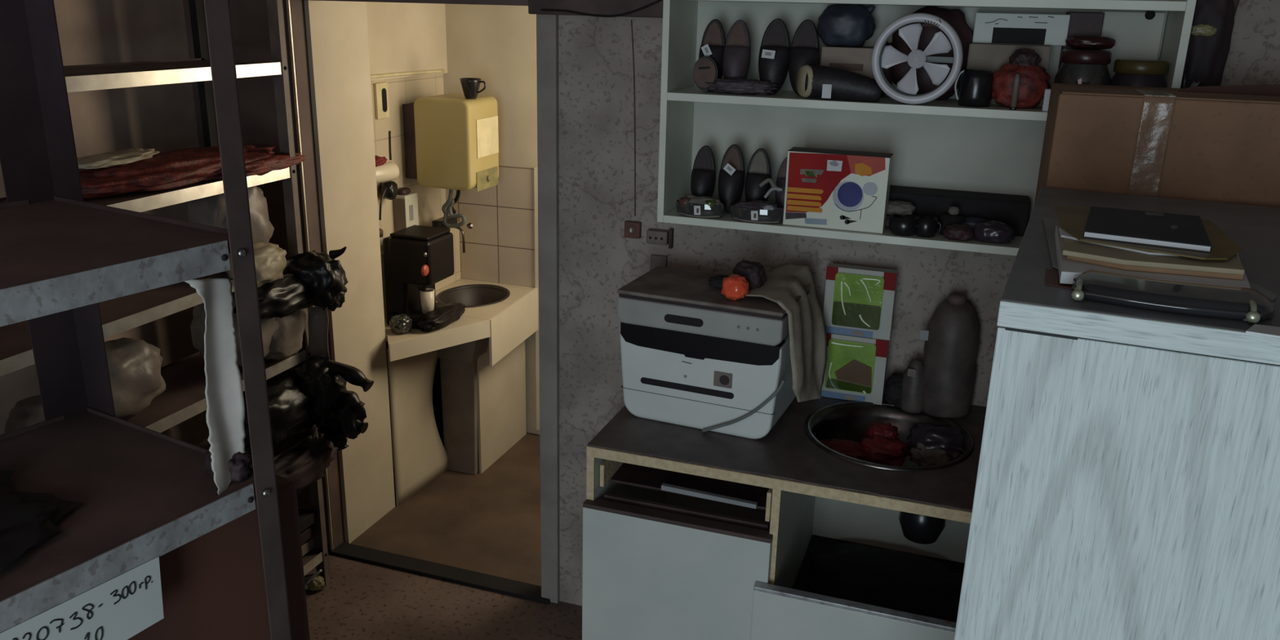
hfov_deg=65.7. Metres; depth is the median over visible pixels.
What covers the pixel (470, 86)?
cup
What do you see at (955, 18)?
bag
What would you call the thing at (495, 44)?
wall
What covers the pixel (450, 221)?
faucet
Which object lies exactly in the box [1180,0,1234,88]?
hanging bag
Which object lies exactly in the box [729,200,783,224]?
pack
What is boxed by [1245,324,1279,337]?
paper
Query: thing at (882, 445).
cloth
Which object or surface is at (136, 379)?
plastic bag
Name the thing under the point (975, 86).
pot
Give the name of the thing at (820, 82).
boot
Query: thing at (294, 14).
trim
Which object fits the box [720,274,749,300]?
ball
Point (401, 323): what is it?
ball
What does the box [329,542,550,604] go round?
door threshold
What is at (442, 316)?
bag
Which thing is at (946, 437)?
bag
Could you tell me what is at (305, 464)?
rag
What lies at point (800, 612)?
base cabinet
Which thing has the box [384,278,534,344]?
countertop
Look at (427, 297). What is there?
cup
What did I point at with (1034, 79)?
net bag
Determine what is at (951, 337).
bottle
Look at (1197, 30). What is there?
print
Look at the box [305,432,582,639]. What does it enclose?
floor
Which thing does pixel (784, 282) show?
towel
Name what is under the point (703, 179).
slipper
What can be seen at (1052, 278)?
leaflet
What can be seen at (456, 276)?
trim
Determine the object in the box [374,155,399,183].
towel holder
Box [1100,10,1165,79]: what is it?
board
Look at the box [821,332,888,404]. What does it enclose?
package
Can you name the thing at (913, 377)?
bottle
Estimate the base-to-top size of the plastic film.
0.338 m
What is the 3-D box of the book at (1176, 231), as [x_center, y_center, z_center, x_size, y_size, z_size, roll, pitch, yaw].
[0.630,-0.116,1.238,0.134,0.008,0.195,9,19,23]
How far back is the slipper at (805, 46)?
2.26 m
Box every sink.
[435,284,510,307]
[804,400,974,544]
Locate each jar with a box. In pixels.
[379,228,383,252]
[1053,48,1111,84]
[1109,58,1168,88]
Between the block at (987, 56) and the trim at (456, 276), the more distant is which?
the trim at (456, 276)
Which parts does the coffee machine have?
lid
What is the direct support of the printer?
on the countertop at (792, 457)
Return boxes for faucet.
[431,198,473,253]
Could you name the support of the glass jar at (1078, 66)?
on the wall shelf at (935, 144)
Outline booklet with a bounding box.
[1058,227,1178,256]
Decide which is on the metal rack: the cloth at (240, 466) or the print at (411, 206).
the cloth at (240, 466)
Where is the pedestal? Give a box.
[437,337,488,475]
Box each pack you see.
[675,194,724,218]
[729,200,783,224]
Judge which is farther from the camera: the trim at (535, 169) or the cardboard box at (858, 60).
the trim at (535, 169)
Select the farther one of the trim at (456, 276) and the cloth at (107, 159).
the trim at (456, 276)
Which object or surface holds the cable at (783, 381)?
hanging from the printer
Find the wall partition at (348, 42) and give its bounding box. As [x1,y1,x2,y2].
[303,0,447,543]
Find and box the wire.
[631,19,635,216]
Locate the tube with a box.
[1009,73,1020,110]
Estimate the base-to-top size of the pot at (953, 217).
0.065 m
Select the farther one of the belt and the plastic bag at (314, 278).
the plastic bag at (314, 278)
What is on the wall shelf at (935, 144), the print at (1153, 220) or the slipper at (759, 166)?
the slipper at (759, 166)
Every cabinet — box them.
[582,456,815,639]
[750,496,970,639]
[954,186,1279,639]
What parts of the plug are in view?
cord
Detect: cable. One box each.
[540,0,662,17]
[702,378,785,432]
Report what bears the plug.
attached to the wall partition at (348, 42)
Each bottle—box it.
[899,358,924,413]
[919,293,979,418]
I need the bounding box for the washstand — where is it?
[384,278,537,506]
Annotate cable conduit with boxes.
[649,254,666,270]
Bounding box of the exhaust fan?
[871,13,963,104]
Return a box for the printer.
[617,266,810,439]
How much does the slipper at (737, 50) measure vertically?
0.167 m
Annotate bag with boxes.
[4,337,165,434]
[186,185,286,287]
[190,291,306,365]
[205,355,373,455]
[233,246,348,319]
[417,302,465,332]
[816,4,875,46]
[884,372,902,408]
[891,5,973,100]
[905,422,962,463]
[991,48,1050,108]
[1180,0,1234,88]
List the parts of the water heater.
tank, control plate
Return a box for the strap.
[758,177,782,198]
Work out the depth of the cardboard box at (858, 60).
2.25 m
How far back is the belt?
2.27 m
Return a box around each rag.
[0,469,84,570]
[274,435,337,493]
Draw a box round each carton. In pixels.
[297,506,317,556]
[972,12,1070,45]
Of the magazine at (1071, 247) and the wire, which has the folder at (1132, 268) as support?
the magazine at (1071, 247)
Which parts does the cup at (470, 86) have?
handle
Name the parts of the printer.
lid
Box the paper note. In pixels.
[0,556,164,639]
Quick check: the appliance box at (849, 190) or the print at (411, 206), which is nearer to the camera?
the appliance box at (849, 190)
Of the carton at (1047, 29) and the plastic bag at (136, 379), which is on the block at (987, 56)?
the carton at (1047, 29)
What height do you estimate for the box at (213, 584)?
0.700 m
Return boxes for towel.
[745,262,826,402]
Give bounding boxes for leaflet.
[1044,268,1072,288]
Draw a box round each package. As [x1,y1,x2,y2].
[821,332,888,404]
[822,262,897,340]
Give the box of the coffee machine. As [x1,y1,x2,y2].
[382,225,454,328]
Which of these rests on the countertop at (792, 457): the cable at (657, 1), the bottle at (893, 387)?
the bottle at (893, 387)
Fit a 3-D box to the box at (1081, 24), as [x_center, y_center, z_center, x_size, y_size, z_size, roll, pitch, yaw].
[0.966,-0.574,2.183,0.074,0.199,0.045,7,19,18]
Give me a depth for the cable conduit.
2.68 m
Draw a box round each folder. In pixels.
[1043,217,1277,320]
[1053,204,1241,259]
[1066,255,1244,279]
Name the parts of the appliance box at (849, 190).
printed cord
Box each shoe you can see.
[942,222,973,240]
[962,216,989,228]
[973,220,1015,243]
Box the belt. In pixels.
[705,76,778,94]
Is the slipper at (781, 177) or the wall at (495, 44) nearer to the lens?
the slipper at (781, 177)
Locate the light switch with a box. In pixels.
[624,220,641,239]
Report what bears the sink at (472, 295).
in the washstand
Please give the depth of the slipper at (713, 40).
2.33 m
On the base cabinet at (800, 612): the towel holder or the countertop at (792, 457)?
the countertop at (792, 457)
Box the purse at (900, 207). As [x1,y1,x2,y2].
[884,200,915,228]
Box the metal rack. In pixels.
[0,0,292,639]
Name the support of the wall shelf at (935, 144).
attached to the wall at (597, 260)
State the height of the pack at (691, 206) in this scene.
0.052 m
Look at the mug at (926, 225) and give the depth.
2.21 m
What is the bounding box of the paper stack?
[1054,225,1250,288]
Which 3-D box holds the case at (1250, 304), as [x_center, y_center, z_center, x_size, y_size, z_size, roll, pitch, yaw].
[0.563,-0.027,1.052,0.190,0.020,0.093,9,19,23]
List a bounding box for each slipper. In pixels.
[690,145,715,197]
[698,18,725,91]
[718,144,745,213]
[722,19,751,79]
[744,147,771,201]
[758,18,790,94]
[775,156,787,208]
[788,19,819,96]
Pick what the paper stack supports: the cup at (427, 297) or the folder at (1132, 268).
the folder at (1132, 268)
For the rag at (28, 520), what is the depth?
1.31 m
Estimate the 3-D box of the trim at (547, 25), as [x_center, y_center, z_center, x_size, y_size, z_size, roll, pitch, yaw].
[-0.244,0.022,2.911,0.057,1.780,0.133,7,19,18]
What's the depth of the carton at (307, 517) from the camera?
3.09 m
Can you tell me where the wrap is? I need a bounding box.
[307,306,329,359]
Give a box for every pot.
[937,206,966,235]
[954,68,993,106]
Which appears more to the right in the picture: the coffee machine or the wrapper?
the coffee machine
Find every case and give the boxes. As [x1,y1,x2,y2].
[888,185,1030,236]
[1071,269,1274,323]
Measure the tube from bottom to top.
0.074 m
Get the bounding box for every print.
[408,204,413,221]
[829,62,863,71]
[985,16,1053,24]
[1145,212,1177,228]
[1190,24,1217,36]
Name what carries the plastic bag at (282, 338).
on the shelving unit at (184, 397)
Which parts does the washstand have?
panel, panel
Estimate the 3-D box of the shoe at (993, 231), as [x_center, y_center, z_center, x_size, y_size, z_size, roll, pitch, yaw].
[0.782,-0.195,2.186,0.090,0.046,0.056,7,19,18]
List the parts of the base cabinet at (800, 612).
door, panel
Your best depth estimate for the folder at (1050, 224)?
1.28 m
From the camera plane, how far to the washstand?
3.85 m
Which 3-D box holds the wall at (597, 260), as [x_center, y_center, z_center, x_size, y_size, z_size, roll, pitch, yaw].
[0.771,-0.242,2.465,4.720,2.600,0.110,7,19,18]
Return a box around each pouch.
[732,260,766,291]
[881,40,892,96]
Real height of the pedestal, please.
0.610 m
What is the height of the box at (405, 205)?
0.200 m
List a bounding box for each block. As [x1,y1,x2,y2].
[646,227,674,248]
[966,43,1051,106]
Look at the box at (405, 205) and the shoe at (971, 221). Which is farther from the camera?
the box at (405, 205)
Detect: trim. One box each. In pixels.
[282,0,345,551]
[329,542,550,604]
[380,222,461,315]
[528,0,663,17]
[533,167,539,430]
[536,13,559,603]
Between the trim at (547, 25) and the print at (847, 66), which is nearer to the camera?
the print at (847, 66)
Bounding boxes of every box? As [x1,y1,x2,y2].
[127,435,310,639]
[392,187,418,231]
[782,146,893,233]
[820,45,875,79]
[1034,83,1279,207]
[1041,88,1050,111]
[1057,12,1104,70]
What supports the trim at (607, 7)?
attached to the wall at (597, 260)
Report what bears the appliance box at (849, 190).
on the wall shelf at (935, 144)
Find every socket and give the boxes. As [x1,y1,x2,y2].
[373,82,389,119]
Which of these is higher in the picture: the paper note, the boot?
the boot
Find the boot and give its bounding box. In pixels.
[795,64,883,102]
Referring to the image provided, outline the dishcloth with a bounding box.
[909,441,950,466]
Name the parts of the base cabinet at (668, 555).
panel, door, panel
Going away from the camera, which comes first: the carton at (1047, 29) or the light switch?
the carton at (1047, 29)
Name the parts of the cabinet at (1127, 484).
panel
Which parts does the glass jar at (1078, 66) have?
lid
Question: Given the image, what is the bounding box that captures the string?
[389,130,391,159]
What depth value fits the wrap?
2.92 m
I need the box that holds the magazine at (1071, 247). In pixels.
[1062,237,1244,275]
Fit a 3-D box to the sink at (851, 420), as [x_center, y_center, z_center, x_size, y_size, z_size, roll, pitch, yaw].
[0.581,0.395,2.374,0.390,0.274,0.390,7,19,18]
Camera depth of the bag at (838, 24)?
2.24 m
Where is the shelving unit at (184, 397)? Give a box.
[0,0,330,586]
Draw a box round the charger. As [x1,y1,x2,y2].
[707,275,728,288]
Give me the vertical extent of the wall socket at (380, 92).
0.127 m
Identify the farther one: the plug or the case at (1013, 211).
the plug
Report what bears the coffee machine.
on the washstand
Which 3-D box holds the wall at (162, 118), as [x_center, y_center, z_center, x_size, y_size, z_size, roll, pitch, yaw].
[-2.266,0.206,0.832,0.100,2.600,5.090,7,19,18]
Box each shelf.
[657,0,1196,256]
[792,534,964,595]
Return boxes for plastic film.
[184,278,245,493]
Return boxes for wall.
[0,0,209,444]
[182,0,1279,605]
[443,4,539,434]
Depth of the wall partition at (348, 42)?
3.36 m
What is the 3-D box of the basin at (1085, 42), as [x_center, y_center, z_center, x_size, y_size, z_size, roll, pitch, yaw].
[0.958,-0.560,2.121,0.100,0.094,0.064,7,19,18]
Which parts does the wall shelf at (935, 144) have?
panel, panel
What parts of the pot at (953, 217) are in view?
knob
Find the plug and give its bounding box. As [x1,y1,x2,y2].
[378,180,397,220]
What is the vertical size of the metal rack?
2.050 m
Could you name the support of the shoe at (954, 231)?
on the wall shelf at (935, 144)
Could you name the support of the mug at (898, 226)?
on the wall shelf at (935, 144)
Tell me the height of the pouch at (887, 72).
0.128 m
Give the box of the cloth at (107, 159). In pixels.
[77,148,159,168]
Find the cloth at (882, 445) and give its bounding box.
[820,421,909,466]
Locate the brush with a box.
[693,55,719,90]
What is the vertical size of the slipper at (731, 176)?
0.167 m
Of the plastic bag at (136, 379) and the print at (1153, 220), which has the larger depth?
the plastic bag at (136, 379)
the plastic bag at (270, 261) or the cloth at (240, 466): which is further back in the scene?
the plastic bag at (270, 261)
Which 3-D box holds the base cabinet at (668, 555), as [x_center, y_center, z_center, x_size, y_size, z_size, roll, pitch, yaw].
[0.171,0.649,2.548,0.446,0.826,0.594,7,19,18]
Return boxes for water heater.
[402,93,498,216]
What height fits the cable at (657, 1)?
0.052 m
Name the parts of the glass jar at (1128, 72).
lid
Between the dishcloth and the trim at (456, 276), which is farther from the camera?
the trim at (456, 276)
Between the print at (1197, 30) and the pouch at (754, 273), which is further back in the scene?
the pouch at (754, 273)
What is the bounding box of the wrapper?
[304,569,325,591]
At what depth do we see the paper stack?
1.11 m
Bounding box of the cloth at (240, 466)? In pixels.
[204,449,253,482]
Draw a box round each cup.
[419,288,434,314]
[459,77,485,98]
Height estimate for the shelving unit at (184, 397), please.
2.300 m
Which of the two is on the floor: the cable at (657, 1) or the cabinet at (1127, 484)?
the cabinet at (1127, 484)
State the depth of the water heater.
3.73 m
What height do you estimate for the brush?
0.078 m
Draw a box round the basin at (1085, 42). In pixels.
[1065,35,1115,49]
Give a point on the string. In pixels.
(389, 131)
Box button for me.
[626,225,635,234]
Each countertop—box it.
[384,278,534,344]
[586,392,986,544]
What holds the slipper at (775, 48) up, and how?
on the wall shelf at (935, 144)
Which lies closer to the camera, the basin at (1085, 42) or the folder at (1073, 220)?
the folder at (1073, 220)
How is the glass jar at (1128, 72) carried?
on the wall shelf at (935, 144)
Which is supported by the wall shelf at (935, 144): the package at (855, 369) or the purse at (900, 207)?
the purse at (900, 207)
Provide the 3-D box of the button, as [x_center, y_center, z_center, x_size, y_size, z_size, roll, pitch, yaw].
[-0.024,-0.244,2.672,0.024,0.024,0.004,7,19,18]
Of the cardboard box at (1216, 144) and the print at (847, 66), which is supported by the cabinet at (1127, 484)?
the cardboard box at (1216, 144)
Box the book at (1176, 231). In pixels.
[1083,206,1211,253]
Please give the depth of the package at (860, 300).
2.44 m
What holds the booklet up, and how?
on the magazine at (1071, 247)
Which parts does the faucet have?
spout, tap handle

